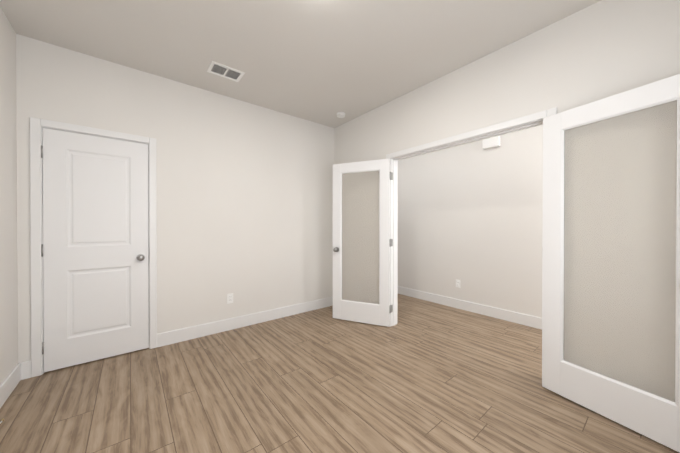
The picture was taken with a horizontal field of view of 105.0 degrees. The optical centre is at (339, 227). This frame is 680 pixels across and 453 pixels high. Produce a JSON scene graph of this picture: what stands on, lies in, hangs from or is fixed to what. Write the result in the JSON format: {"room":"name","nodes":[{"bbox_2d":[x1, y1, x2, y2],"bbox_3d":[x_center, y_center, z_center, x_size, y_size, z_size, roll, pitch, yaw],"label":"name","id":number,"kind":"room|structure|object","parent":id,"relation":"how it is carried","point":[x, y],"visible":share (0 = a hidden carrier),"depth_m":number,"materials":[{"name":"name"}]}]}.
{"room":"empty room","nodes":[
{"label":"empty room","id":0,"kind":"room"},
{"bbox_2d":[0,7,17,384],"bbox_3d":[-1.679,-0.154,0.885,0.120,2.737,4.770,0,0,-39],"label":"wall","id":1,"kind":"structure","parent":0,"point":[8,257],"depth_m":1.91,"materials":[{"name":"beige paint"}]},
{"bbox_2d":[0,363,20,407],"bbox_3d":[-1.376,1.148,0.622,0.015,0.135,3.730,0,0,-39],"label":"baseboard","id":2,"kind":"structure","parent":1,"relation":"attached to","point":[11,381],"depth_m":1.88,"materials":[{"name":"white wood"}]},
{"bbox_2d":[16,34,333,362],"bbox_3d":[-1.358,-0.165,3.103,3.164,2.737,0.120,0,0,-39],"label":"wall","id":3,"kind":"structure","parent":0,"point":[244,196],"depth_m":2.91,"materials":[{"name":"beige paint"}]},
{"bbox_2d":[20,361,30,379],"bbox_3d":[-2.514,1.141,2.091,0.056,0.135,0.015,0,0,-39],"label":"baseboard","id":4,"kind":"structure","parent":3,"relation":"attached to","point":[25,370],"depth_m":2.08,"materials":[{"name":"white wood"}]},
{"bbox_2d":[30,117,156,376],"bbox_3d":[-2.211,0.180,2.417,0.746,2.054,0.120,0,0,-39],"label":"door frame","id":5,"kind":"structure","parent":3,"relation":"attached to","point":[42,227],"depth_m":2.16,"materials":[{"name":"white wood"}]},
{"bbox_2d":[41,128,148,371],"bbox_3d":[-2.167,0.186,2.355,0.710,2.018,0.102,0,0,-39],"label":"closet door","id":6,"kind":"structure","parent":3,"relation":"in","point":[94,250],"depth_m":2.34,"materials":[{"name":"white wood"}]},
{"bbox_2d":[227,293,232,303],"bbox_3d":[-1.294,0.836,3.076,0.070,0.115,0.009,0,0,-39],"label":"electrical outlet","id":7,"kind":"object","parent":3,"relation":"attached to","point":[229,298],"visible":1,"depth_m":3.07,"materials":[{"name":"white plastic"}]},
{"bbox_2d":[157,297,332,346],"bbox_3d":[-0.964,1.135,3.340,2.261,0.135,0.015,0,0,-39],"label":"baseboard","id":8,"kind":"structure","parent":3,"relation":"attached to","point":[182,334],"depth_m":3.10,"materials":[{"name":"white wood"}]},
{"bbox_2d":[0,0,600,127],"bbox_3d":[0.431,-1.578,1.936,4.734,0.100,6.170,0,0,-39],"label":"ceiling","id":9,"kind":"structure","parent":0,"point":[323,62],"depth_m":2.11,"materials":[{"name":"paint"}]},
{"bbox_2d":[207,61,244,81],"bbox_3d":[-1.122,-1.527,2.567,0.300,0.007,0.208,0,0,-39],"label":"ceiling vent","id":10,"kind":"object","parent":9,"relation":"in","point":[221,70],"visible":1,"depth_m":2.56,"materials":[{"name":"white plastic"}]},
{"bbox_2d":[337,112,344,117],"bbox_3d":[0.013,-1.518,3.523,0.120,0.034,0.120,0,0,-39],"label":"smoke detector","id":11,"kind":"object","parent":9,"relation":"attached to","point":[340,114],"visible":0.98,"depth_m":3.50,"materials":[{"name":"white plastic"}]},
{"bbox_2d":[0,294,679,452],"bbox_3d":[0.431,1.259,1.950,4.734,0.100,6.170,0,0,-39],"label":"floor","id":12,"kind":"structure","parent":0,"point":[422,376],"depth_m":1.86,"materials":[{"name":"brown wood"}]},
{"bbox_2d":[398,125,542,317],"bbox_3d":[2.227,-0.166,3.391,0.120,2.737,6.170,0,0,-39],"label":"wall","id":13,"kind":"structure","parent":0,"point":[470,216],"depth_m":3.67,"materials":[{"name":"beige paint"}]},
{"bbox_2d":[456,279,459,287],"bbox_3d":[1.754,0.833,3.880,0.009,0.115,0.070,0,0,-39],"label":"outlet","id":14,"kind":"object","parent":13,"relation":"attached to","point":[458,283],"visible":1,"depth_m":3.87,"materials":[{"name":"white plastic"}]},
{"bbox_2d":[398,286,541,328],"bbox_3d":[2.174,1.135,3.355,0.015,0.135,5.930,0,0,-39],"label":"baseboard","id":15,"kind":"structure","parent":13,"relation":"attached to","point":[519,318],"depth_m":3.65,"materials":[{"name":"white wood"}]},
{"bbox_2d":[482,136,499,148],"bbox_3d":[2.026,-1.138,3.501,0.048,0.130,0.210,0,0,-39],"label":"door chime","id":16,"kind":"object","parent":13,"relation":"attached to","point":[491,142],"visible":0.98,"depth_m":3.48,"materials":[{"name":"white plastic"}]},
{"bbox_2d":[334,0,679,163],"bbox_3d":[1.229,-0.162,2.509,0.120,2.737,6.050,0,0,-39],"label":"wall","id":17,"kind":"structure","parent":0,"point":[600,50],"depth_m":2.02,"materials":[{"name":"beige paint"}]},
{"bbox_2d":[333,159,390,326],"bbox_3d":[0.257,0.182,3.294,0.764,2.018,0.170,0,0,24],"label":"french door","id":18,"kind":"structure","parent":17,"relation":"in","point":[361,242],"depth_m":3.28,"materials":[{"name":"white wood"}]},
{"bbox_2d":[386,107,556,325],"bbox_3d":[1.141,0.157,2.620,0.156,2.099,1.646,0,0,-39],"label":"door frame","id":19,"kind":"structure","parent":17,"relation":"attached to","point":[393,238],"depth_m":2.87,"materials":[{"name":"white wood"}]},
{"bbox_2d":[542,74,679,451],"bbox_3d":[1.705,0.190,1.638,0.170,2.018,0.764,0,0,-27],"label":"french door","id":20,"kind":"structure","parent":17,"relation":"in","point":[611,271],"depth_m":1.61,"materials":[{"name":"white wood"}]}
]}

